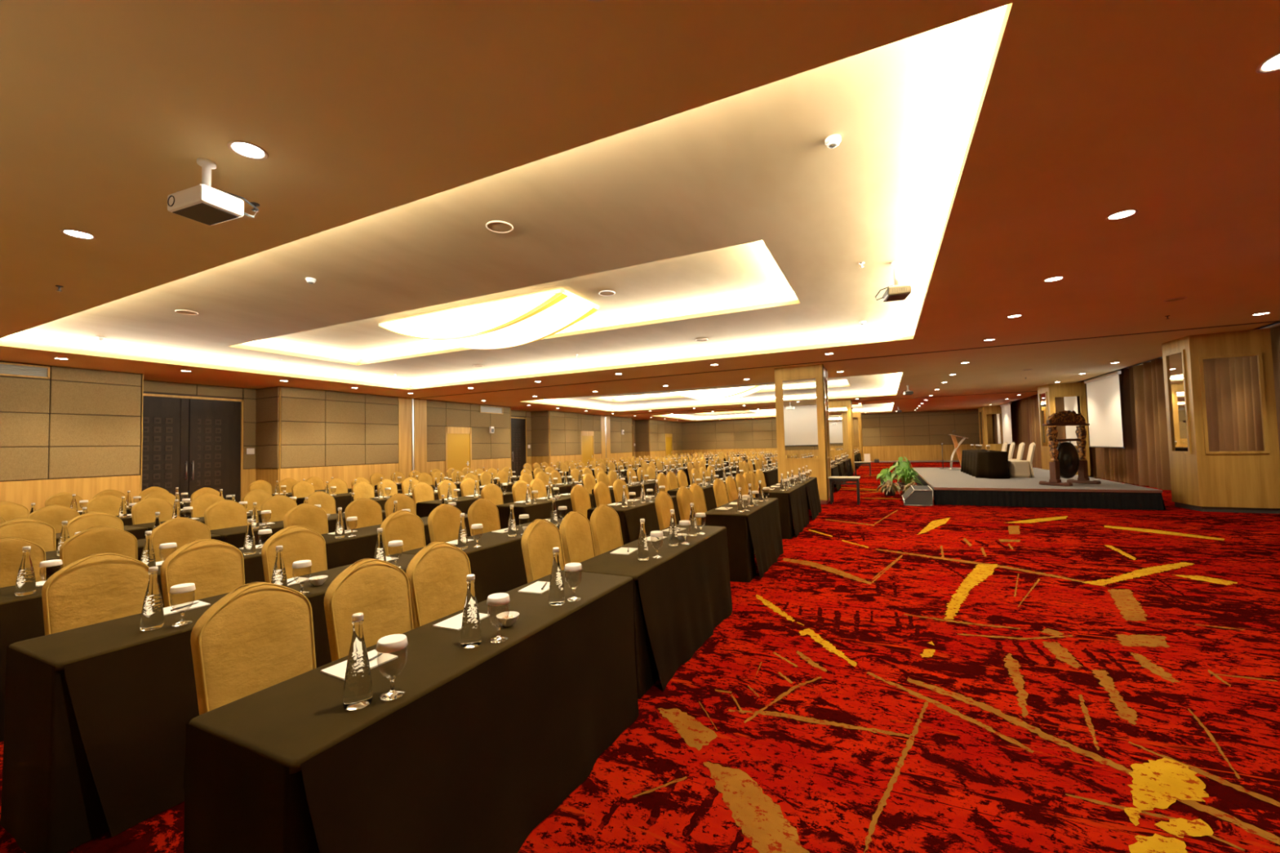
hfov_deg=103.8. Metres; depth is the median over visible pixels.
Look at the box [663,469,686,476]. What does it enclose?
drape
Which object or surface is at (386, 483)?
banquet chair
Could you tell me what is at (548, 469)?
banquet chair
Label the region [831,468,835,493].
drape
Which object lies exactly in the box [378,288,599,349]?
ceiling lamp
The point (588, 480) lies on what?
banquet chair
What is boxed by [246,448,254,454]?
wall plate
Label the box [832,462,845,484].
banquet table
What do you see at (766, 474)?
drape
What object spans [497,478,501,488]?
water bottle
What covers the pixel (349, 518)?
water goblet
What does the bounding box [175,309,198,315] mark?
ceiling speaker
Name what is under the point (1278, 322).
trim
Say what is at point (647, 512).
drape
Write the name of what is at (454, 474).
banquet chair
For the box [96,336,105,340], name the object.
smoke detector
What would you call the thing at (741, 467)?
banquet chair
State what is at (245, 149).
recessed light
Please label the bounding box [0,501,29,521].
banquet chair
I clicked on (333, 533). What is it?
notepad
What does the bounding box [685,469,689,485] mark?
drape
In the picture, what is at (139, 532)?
banquet table
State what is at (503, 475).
banquet chair
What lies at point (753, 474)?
banquet chair
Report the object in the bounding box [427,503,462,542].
banquet chair
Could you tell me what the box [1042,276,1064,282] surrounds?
recessed light
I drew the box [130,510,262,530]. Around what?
banquet table
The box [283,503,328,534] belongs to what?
banquet chair
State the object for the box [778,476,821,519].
banquet table
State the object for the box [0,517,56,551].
banquet chair
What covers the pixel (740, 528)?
drape
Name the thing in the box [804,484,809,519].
drape
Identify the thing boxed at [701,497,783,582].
banquet table
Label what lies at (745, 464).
banquet chair
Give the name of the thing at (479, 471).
banquet chair
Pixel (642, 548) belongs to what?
water bottle
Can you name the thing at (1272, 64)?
recessed light
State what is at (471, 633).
water bottle
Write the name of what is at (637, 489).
drape
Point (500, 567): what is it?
drape
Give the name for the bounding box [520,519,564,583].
banquet chair
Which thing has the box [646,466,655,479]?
banquet chair
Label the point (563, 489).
banquet table
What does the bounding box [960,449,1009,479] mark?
table
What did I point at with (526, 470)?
banquet chair
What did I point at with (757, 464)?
banquet chair
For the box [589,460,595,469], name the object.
banquet chair
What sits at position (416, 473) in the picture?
banquet chair
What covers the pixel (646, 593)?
drape
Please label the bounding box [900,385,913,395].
ceiling projector
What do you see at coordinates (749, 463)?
banquet chair
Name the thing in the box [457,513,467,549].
water bottle
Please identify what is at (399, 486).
drape
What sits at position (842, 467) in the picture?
drape
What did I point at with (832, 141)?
smoke detector
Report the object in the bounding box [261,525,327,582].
banquet chair
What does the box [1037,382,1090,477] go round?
column
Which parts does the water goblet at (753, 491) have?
lid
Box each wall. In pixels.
[0,360,681,512]
[680,408,1008,462]
[1008,325,1279,453]
[1161,328,1279,513]
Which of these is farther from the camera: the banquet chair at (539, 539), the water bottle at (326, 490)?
the water bottle at (326, 490)
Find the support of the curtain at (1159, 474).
hanging from the trim at (1278, 322)
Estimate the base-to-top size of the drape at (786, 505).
0.733 m
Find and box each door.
[142,393,243,502]
[447,433,470,471]
[511,417,527,476]
[582,435,593,466]
[631,424,633,456]
[666,436,671,456]
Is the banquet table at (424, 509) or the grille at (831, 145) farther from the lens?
the banquet table at (424, 509)
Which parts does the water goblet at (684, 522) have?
lid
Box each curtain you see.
[1010,396,1033,466]
[1030,395,1041,467]
[1080,364,1149,485]
[1142,358,1171,489]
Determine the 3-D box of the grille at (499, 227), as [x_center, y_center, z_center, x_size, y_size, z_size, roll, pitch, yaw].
[-1.372,-1.949,4.907,0.231,0.004,0.231,-2,-3,26]
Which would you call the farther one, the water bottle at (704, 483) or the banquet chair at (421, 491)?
the water bottle at (704, 483)
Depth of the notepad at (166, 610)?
2.66 m
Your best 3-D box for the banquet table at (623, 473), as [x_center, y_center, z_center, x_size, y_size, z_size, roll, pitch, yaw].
[-0.465,1.861,17.090,0.663,0.745,2.023,-2,-3,26]
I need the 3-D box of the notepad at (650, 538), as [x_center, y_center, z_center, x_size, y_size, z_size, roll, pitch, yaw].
[0.119,0.965,4.327,0.148,0.006,0.210,-3,-3,31]
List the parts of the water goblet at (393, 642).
lid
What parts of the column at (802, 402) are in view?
frame, pane, pane, frame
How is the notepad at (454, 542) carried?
on the banquet table at (498, 566)
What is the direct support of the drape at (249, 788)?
hanging from the banquet table at (482, 744)
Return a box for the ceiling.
[0,0,1279,422]
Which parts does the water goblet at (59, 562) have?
lid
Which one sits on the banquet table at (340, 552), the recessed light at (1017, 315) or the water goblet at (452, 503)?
the water goblet at (452, 503)
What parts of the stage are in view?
edge trim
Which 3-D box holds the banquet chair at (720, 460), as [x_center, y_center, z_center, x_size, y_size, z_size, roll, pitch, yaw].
[3.201,1.672,18.199,0.631,1.045,0.442,-2,-3,26]
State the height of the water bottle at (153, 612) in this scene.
0.284 m
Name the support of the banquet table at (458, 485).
on the floor
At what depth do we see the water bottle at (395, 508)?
5.31 m
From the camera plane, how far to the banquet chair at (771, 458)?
18.95 m
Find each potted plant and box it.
[875,480,904,495]
[876,467,897,484]
[888,456,917,490]
[891,467,923,493]
[899,481,916,496]
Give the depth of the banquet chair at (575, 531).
3.94 m
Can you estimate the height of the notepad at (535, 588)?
0.006 m
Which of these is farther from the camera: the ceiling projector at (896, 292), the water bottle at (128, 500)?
the water bottle at (128, 500)
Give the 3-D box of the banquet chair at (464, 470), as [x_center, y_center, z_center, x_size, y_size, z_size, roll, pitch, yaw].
[-5.114,1.763,15.452,0.631,1.045,0.442,-2,-3,26]
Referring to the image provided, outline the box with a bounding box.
[874,457,879,462]
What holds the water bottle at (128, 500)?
on the banquet table at (188, 504)
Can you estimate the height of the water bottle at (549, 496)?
0.284 m
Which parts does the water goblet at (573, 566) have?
lid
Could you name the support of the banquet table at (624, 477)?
on the floor
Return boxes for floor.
[0,462,1279,852]
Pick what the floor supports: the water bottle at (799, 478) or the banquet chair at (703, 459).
the banquet chair at (703, 459)
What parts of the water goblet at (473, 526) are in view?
lid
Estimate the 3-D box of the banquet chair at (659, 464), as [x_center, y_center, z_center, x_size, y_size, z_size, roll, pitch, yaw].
[0.896,1.681,17.035,0.631,1.045,0.442,-3,-3,28]
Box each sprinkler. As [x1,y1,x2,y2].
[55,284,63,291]
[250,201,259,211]
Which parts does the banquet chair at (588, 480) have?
backrest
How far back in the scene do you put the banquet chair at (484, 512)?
5.21 m
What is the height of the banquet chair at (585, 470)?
1.045 m
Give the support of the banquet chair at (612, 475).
on the floor
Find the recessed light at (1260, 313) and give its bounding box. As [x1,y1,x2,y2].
[1251,312,1271,315]
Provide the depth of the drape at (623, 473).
16.55 m
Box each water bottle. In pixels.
[14,546,36,595]
[29,502,35,514]
[56,520,69,555]
[70,493,77,511]
[82,506,86,514]
[118,496,127,517]
[125,490,132,508]
[140,530,155,567]
[140,566,164,631]
[152,511,160,529]
[172,499,180,518]
[173,492,180,511]
[219,488,223,497]
[231,494,235,501]
[243,518,256,555]
[250,502,259,528]
[271,545,287,586]
[274,480,279,495]
[324,481,329,494]
[334,507,345,537]
[342,612,373,710]
[350,493,354,502]
[373,528,386,561]
[378,482,383,498]
[392,472,396,484]
[392,500,397,512]
[408,480,412,495]
[433,477,437,493]
[440,494,444,504]
[447,483,452,501]
[456,471,459,483]
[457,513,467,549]
[460,574,481,648]
[473,480,479,497]
[490,473,493,484]
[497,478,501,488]
[507,471,511,484]
[507,505,516,536]
[525,484,531,504]
[546,481,552,500]
[548,473,552,487]
[548,547,564,605]
[550,497,558,525]
[564,471,567,484]
[571,479,574,489]
[577,470,582,483]
[617,466,621,477]
[621,485,627,506]
[628,471,632,485]
[637,519,648,560]
[640,470,644,484]
[640,482,645,502]
[654,480,659,498]
[667,509,678,546]
[688,502,697,536]
[691,473,695,484]
[702,471,706,486]
[710,470,714,484]
[722,468,726,481]
[737,487,744,511]
[746,484,753,506]
[757,480,764,501]
[761,461,764,471]
[779,473,785,490]
[786,471,791,488]
[790,470,795,485]
[797,468,801,482]
[801,466,805,480]
[804,465,808,478]
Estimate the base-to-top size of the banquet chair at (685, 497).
1.045 m
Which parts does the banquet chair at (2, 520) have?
backrest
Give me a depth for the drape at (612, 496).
9.52 m
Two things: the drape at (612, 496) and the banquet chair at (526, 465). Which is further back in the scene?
the banquet chair at (526, 465)
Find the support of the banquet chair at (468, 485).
on the floor
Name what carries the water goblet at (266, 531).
on the banquet table at (21, 617)
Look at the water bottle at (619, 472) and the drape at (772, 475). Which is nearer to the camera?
the water bottle at (619, 472)
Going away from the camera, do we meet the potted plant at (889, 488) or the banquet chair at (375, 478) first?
the banquet chair at (375, 478)
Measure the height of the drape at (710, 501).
0.733 m
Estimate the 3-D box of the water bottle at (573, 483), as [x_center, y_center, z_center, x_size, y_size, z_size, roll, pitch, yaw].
[-1.110,1.016,8.380,0.082,0.284,0.083,0,-3,-35]
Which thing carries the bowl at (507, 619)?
on the banquet table at (482, 744)
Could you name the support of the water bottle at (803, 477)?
on the banquet table at (813, 500)
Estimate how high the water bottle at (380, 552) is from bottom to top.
0.284 m
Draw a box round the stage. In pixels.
[912,466,1165,510]
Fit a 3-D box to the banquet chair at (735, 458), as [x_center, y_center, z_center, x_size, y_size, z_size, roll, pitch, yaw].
[4.154,1.726,20.158,0.631,1.045,0.442,-3,-3,28]
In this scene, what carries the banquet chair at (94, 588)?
on the floor
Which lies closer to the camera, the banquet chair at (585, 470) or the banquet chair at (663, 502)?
the banquet chair at (663, 502)
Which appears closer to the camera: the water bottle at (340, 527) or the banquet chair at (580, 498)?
the water bottle at (340, 527)
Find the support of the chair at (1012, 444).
on the stage
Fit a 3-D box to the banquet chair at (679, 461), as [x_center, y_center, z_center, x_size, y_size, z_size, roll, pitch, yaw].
[1.763,1.734,18.881,0.631,1.045,0.442,-2,-2,24]
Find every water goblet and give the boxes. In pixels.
[39,559,62,592]
[79,500,88,513]
[159,542,177,549]
[169,582,195,626]
[182,498,190,511]
[182,506,192,518]
[239,501,247,504]
[257,528,271,553]
[261,510,271,528]
[292,560,311,595]
[346,516,357,537]
[376,634,408,701]
[387,540,403,568]
[448,502,456,505]
[471,524,483,547]
[486,592,510,643]
[519,514,528,535]
[531,490,537,503]
[558,506,567,524]
[564,562,582,601]
[628,492,635,506]
[646,488,653,502]
[650,530,663,559]
[679,520,690,544]
[695,512,706,534]
[742,494,750,511]
[751,490,759,505]
[763,487,769,501]
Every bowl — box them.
[308,575,328,586]
[496,611,519,626]
[677,533,687,540]
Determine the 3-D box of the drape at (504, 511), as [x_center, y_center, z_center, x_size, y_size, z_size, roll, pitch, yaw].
[-1.778,1.504,7.103,0.623,0.733,0.269,-1,-2,-4]
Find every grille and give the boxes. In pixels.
[177,311,196,314]
[487,222,511,231]
[599,291,613,295]
[829,143,837,148]
[1165,297,1185,301]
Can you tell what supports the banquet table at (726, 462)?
on the floor
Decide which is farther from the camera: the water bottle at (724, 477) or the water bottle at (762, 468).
the water bottle at (762, 468)
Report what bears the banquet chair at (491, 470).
on the floor
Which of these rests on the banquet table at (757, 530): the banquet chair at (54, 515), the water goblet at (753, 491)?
the water goblet at (753, 491)
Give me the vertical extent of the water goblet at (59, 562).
0.184 m
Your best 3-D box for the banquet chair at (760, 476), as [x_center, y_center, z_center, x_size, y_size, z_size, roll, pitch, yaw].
[2.638,1.357,9.912,0.631,1.045,0.442,-3,-3,28]
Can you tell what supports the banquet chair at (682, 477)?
on the floor
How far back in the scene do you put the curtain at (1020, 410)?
27.68 m
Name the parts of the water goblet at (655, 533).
lid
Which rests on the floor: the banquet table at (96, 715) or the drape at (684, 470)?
the banquet table at (96, 715)
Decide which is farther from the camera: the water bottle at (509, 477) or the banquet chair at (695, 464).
the banquet chair at (695, 464)
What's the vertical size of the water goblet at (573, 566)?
0.184 m
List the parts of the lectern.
post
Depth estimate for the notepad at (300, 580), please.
3.17 m
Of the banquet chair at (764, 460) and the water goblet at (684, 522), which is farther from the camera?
the banquet chair at (764, 460)
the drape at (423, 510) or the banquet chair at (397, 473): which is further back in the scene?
the banquet chair at (397, 473)
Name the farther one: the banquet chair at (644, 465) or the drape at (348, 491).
the banquet chair at (644, 465)
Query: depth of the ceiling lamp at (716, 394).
20.59 m
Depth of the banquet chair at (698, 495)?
6.61 m
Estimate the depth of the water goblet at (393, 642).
1.64 m
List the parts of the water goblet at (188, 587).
lid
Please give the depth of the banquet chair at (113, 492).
8.40 m
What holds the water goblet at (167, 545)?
on the banquet table at (21, 617)
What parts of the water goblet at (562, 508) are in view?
lid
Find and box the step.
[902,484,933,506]
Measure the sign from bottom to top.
0.620 m
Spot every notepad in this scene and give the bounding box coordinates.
[35,580,46,586]
[155,560,164,566]
[163,600,210,615]
[240,544,262,549]
[287,577,308,586]
[320,649,398,680]
[327,529,357,534]
[386,556,398,561]
[432,613,489,631]
[445,539,474,544]
[491,528,518,533]
[518,581,550,594]
[607,502,621,505]
[609,547,637,555]
[646,536,666,542]
[662,527,686,531]
[715,506,732,510]
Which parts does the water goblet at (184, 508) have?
lid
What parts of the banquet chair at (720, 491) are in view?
backrest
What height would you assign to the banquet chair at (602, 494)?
1.045 m
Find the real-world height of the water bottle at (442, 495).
0.284 m
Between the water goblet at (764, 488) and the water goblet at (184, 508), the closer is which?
the water goblet at (184, 508)
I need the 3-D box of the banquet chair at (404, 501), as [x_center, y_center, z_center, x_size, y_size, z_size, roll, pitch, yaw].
[-2.689,1.332,6.021,0.631,1.045,0.442,-2,-2,24]
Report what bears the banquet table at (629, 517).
on the floor
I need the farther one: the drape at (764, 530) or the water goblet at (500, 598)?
the drape at (764, 530)
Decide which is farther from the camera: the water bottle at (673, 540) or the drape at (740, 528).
the drape at (740, 528)
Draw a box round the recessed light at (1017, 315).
[1006,314,1022,318]
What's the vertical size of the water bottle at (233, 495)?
0.284 m
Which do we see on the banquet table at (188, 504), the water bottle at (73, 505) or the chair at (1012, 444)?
the water bottle at (73, 505)
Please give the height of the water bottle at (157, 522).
0.284 m
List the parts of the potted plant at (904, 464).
pot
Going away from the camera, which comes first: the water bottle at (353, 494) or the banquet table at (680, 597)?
the banquet table at (680, 597)
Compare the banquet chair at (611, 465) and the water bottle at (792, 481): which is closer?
the water bottle at (792, 481)
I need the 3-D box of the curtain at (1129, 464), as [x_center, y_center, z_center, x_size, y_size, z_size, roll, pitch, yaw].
[15.931,0.016,16.912,0.327,3.600,4.791,-2,-3,26]
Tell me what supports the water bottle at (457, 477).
on the banquet table at (458, 485)
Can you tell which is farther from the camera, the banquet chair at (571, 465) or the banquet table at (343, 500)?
the banquet chair at (571, 465)
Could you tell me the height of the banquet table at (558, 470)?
0.745 m
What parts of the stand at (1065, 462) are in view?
post, post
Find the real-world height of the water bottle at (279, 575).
0.284 m
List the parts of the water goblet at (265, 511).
lid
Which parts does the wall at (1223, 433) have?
pane, frame, pane, frame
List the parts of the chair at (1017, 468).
seat, backrest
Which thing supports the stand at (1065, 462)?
on the stage
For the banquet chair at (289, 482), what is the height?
1.045 m
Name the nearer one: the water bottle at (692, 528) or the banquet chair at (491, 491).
the water bottle at (692, 528)
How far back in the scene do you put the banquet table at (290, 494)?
10.62 m
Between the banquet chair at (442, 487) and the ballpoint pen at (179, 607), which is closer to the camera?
the ballpoint pen at (179, 607)
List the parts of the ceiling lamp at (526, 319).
frame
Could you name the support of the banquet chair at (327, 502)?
on the floor
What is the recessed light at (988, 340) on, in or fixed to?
in the ceiling
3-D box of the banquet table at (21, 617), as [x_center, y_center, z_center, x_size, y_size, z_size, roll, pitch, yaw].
[-3.499,1.401,3.625,0.663,0.745,2.023,-2,-3,26]
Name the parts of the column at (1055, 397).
frame, pane, pane, frame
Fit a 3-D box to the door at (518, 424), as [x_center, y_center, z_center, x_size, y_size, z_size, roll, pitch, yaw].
[-6.325,1.098,24.642,0.127,3.160,2.400,-2,-3,26]
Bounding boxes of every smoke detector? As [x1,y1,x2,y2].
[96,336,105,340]
[305,277,315,284]
[824,133,840,148]
[859,320,866,324]
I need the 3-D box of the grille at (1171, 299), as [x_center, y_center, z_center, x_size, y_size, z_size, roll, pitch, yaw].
[7.773,-1.845,7.292,0.214,0.004,0.214,-2,-3,26]
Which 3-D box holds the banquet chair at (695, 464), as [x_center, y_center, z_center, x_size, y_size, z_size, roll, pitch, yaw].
[2.029,1.605,15.805,0.631,1.045,0.442,-3,-3,27]
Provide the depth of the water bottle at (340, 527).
4.76 m
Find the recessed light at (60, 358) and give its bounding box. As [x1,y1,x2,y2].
[53,357,69,359]
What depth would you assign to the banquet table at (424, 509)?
8.03 m
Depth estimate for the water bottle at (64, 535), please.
4.23 m
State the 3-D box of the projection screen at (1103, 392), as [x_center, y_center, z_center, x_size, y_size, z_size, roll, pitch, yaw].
[15.214,-0.484,16.489,0.100,2.365,2.800,-2,-3,26]
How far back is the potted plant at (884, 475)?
16.55 m
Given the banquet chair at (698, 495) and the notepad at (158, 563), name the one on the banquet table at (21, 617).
the notepad at (158, 563)
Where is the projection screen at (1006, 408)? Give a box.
[1000,402,1012,444]
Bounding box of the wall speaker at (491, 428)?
[488,426,493,433]
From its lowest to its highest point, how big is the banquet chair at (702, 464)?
1.045 m
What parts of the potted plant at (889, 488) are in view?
pot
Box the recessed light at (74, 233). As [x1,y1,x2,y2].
[60,229,96,239]
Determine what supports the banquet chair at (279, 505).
on the floor
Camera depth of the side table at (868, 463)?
22.30 m
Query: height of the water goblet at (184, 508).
0.184 m
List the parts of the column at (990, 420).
pane, frame, frame, pane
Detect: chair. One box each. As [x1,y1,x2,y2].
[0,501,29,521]
[0,516,6,524]
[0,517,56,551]
[0,536,45,587]
[26,504,79,533]
[41,552,149,635]
[44,492,83,511]
[59,525,137,568]
[66,511,124,537]
[85,494,126,515]
[92,489,126,500]
[131,497,173,524]
[138,486,168,501]
[141,490,175,506]
[151,517,210,561]
[160,538,244,607]
[190,493,224,517]
[190,582,316,715]
[191,487,219,501]
[204,499,247,530]
[241,488,272,511]
[248,480,271,493]
[260,494,297,523]
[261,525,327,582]
[278,478,297,493]
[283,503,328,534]
[291,480,315,502]
[303,491,336,514]
[306,476,324,490]
[324,558,413,662]
[328,478,347,494]
[344,497,382,529]
[351,476,369,487]
[351,480,374,499]
[369,472,384,490]
[377,479,397,497]
[380,510,426,555]
[384,493,416,517]
[390,471,404,483]
[401,477,419,493]
[405,541,471,628]
[408,470,421,479]
[411,482,434,510]
[417,472,432,484]
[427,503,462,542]
[431,468,441,475]
[431,471,445,484]
[437,480,457,499]
[446,467,456,478]
[451,470,464,482]
[460,477,479,496]
[462,466,473,475]
[463,472,479,485]
[467,498,500,536]
[473,468,484,479]
[480,471,491,485]
[480,483,503,505]
[486,467,497,478]
[496,470,508,484]
[502,466,512,476]
[511,480,532,502]
[519,472,533,484]
[520,468,533,479]
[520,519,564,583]
[523,462,532,471]
[529,478,546,499]
[533,462,540,471]
[533,467,542,478]
[535,471,549,485]
[542,462,548,470]
[544,466,554,477]
[550,470,562,484]
[555,461,561,469]
[559,511,595,564]
[560,462,568,475]
[568,462,575,471]
[570,468,582,481]
[570,484,591,517]
[577,461,585,470]
[582,466,592,477]
[582,472,595,507]
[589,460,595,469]
[590,504,623,555]
[593,480,612,506]
[594,466,604,479]
[595,471,609,486]
[599,462,606,472]
[607,462,615,471]
[608,470,617,485]
[613,478,629,502]
[616,461,623,470]
[626,460,632,468]
[626,467,637,482]
[632,459,639,468]
[636,466,647,481]
[641,462,648,479]
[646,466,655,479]
[648,461,656,471]
[654,490,676,530]
[656,460,662,470]
[656,472,669,493]
[664,459,669,469]
[666,471,678,489]
[671,459,676,468]
[676,470,688,487]
[676,485,698,525]
[677,458,683,467]
[687,462,693,484]
[689,483,706,525]
[691,467,700,483]
[693,461,699,471]
[698,466,708,482]
[699,460,706,469]
[701,457,706,464]
[706,465,715,480]
[707,459,714,468]
[713,458,719,468]
[713,478,755,554]
[718,458,724,467]
[725,475,737,502]
[729,457,733,466]
[734,456,739,466]
[735,473,747,495]
[738,461,745,476]
[742,460,749,471]
[742,471,755,497]
[747,459,753,471]
[748,470,758,494]
[754,458,759,470]
[755,468,766,488]
[758,457,762,468]
[762,457,766,467]
[770,456,775,466]
[1001,442,1007,451]
[1008,442,1014,458]
[1008,442,1024,460]
[1008,442,1035,477]
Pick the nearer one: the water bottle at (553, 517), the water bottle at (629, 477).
the water bottle at (553, 517)
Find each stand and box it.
[941,443,945,469]
[1039,410,1101,486]
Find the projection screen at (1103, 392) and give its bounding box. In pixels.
[1084,370,1124,448]
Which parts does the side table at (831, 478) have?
leg, leg, leg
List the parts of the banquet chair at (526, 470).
backrest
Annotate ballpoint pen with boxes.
[170,601,199,611]
[368,653,382,661]
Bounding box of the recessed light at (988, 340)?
[982,338,995,341]
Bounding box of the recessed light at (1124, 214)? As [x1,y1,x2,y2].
[1106,209,1137,220]
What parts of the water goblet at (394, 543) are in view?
lid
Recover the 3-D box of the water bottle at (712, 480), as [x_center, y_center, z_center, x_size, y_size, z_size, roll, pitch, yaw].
[1.448,1.022,10.086,0.082,0.284,0.083,-3,-3,35]
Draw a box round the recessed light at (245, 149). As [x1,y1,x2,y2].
[226,140,268,159]
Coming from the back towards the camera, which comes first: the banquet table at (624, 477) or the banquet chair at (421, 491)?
the banquet table at (624, 477)
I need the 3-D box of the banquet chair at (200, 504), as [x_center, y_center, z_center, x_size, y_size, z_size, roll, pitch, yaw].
[-5.757,1.439,6.868,0.631,1.045,0.442,-2,-2,24]
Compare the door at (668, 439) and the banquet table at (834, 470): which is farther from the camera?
the door at (668, 439)
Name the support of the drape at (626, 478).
hanging from the banquet table at (624, 477)
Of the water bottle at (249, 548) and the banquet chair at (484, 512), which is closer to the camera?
the water bottle at (249, 548)
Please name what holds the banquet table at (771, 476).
on the floor
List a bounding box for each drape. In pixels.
[0,646,109,852]
[183,723,319,852]
[220,537,228,543]
[285,489,351,497]
[296,498,304,505]
[333,490,402,513]
[396,481,432,489]
[416,503,439,517]
[446,493,514,514]
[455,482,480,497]
[466,528,564,603]
[496,506,528,528]
[501,484,513,492]
[524,494,592,522]
[586,510,630,556]
[591,489,615,507]
[608,477,628,483]
[620,470,638,481]
[624,497,679,542]
[626,483,655,499]
[632,580,658,699]
[637,528,732,691]
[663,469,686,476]
[667,491,680,521]
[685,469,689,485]
[701,514,755,582]
[702,483,727,511]
[715,469,729,478]
[731,467,739,476]
[747,472,768,487]
[747,499,783,579]
[755,493,794,539]
[767,469,777,486]
[789,484,808,537]
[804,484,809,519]
[805,477,821,519]
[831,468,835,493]
[834,464,840,482]
[840,462,845,484]
[843,462,846,476]
[845,460,849,476]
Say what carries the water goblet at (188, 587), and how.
on the banquet table at (96, 715)
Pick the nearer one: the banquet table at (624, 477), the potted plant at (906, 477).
the banquet table at (624, 477)
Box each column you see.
[774,364,831,504]
[828,400,854,474]
[852,412,862,462]
[977,405,1007,451]
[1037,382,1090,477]
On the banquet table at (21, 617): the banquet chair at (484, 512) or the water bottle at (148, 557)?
the water bottle at (148, 557)
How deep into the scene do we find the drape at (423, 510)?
7.83 m
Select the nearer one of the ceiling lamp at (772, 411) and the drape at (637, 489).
the drape at (637, 489)
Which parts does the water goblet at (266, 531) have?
lid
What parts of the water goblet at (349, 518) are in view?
lid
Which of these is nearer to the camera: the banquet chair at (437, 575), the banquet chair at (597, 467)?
the banquet chair at (437, 575)
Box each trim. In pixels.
[417,320,1279,398]
[606,391,1035,415]
[1011,321,1279,402]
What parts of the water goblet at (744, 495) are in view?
lid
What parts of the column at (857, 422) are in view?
pane, frame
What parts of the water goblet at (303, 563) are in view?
lid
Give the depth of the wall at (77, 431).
14.52 m
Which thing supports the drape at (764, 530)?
hanging from the banquet table at (757, 530)
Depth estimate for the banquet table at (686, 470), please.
17.33 m
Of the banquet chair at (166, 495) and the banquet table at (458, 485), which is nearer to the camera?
the banquet chair at (166, 495)
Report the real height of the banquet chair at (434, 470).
1.045 m
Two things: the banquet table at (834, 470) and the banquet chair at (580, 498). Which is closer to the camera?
the banquet chair at (580, 498)
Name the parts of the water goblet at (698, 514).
lid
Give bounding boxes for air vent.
[0,362,49,378]
[480,404,502,413]
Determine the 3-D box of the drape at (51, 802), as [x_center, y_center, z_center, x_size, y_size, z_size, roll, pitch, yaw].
[-2.472,1.326,2.197,0.536,0.733,0.330,-2,-3,26]
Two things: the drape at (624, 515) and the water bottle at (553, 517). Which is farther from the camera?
the drape at (624, 515)
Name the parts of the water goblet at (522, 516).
lid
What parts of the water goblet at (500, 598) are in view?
lid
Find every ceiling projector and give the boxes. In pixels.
[167,157,258,225]
[875,260,911,302]
[893,406,902,413]
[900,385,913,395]
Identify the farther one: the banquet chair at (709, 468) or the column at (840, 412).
the column at (840, 412)
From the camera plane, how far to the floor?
2.97 m
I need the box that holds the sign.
[863,453,870,461]
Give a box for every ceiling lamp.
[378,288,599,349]
[670,385,767,400]
[749,408,776,414]
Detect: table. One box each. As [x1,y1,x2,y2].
[0,543,265,742]
[0,553,414,852]
[45,533,220,580]
[55,525,147,550]
[78,502,191,515]
[115,509,191,525]
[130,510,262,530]
[183,569,639,852]
[209,510,386,548]
[271,488,351,497]
[296,489,402,513]
[321,514,471,569]
[354,491,457,510]
[374,481,432,490]
[401,518,564,603]
[416,491,514,517]
[430,480,480,497]
[478,481,514,493]
[493,475,534,484]
[496,493,592,528]
[531,469,568,475]
[545,481,595,495]
[560,475,582,483]
[563,469,595,477]
[577,475,628,483]
[579,524,732,699]
[586,495,679,556]
[591,481,655,507]
[604,468,638,481]
[639,476,688,488]
[655,468,686,476]
[666,482,727,521]
[678,466,693,485]
[697,468,729,482]
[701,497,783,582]
[706,476,738,502]
[718,466,739,476]
[723,461,735,466]
[747,468,777,487]
[755,483,808,539]
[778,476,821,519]
[827,475,860,504]
[831,465,841,493]
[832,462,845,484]
[833,459,849,476]
[845,458,853,475]
[853,461,871,475]
[854,454,858,469]
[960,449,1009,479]
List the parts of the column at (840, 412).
pane, frame, frame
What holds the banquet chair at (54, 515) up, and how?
on the floor
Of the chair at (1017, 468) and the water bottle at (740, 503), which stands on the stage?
the chair at (1017, 468)
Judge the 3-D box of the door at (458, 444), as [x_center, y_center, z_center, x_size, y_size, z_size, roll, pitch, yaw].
[-7.241,1.395,20.105,0.096,2.230,1.210,-2,-3,26]
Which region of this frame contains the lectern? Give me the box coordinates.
[947,430,968,470]
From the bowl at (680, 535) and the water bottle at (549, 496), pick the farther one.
the water bottle at (549, 496)
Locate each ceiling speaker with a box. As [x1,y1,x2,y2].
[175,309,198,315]
[485,220,513,233]
[598,290,615,296]
[695,337,707,341]
[1163,296,1187,302]
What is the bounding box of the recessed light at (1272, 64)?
[1255,53,1279,74]
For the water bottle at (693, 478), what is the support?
on the banquet table at (710, 501)
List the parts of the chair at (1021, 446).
backrest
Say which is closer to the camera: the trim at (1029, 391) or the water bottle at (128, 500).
the water bottle at (128, 500)
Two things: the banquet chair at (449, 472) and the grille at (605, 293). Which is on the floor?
the banquet chair at (449, 472)
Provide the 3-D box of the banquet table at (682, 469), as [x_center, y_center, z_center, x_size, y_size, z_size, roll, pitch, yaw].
[0.949,1.800,16.408,0.663,0.745,2.023,-2,-3,26]
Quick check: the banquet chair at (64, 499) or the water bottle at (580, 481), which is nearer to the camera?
the banquet chair at (64, 499)
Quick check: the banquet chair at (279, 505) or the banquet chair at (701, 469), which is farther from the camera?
the banquet chair at (701, 469)

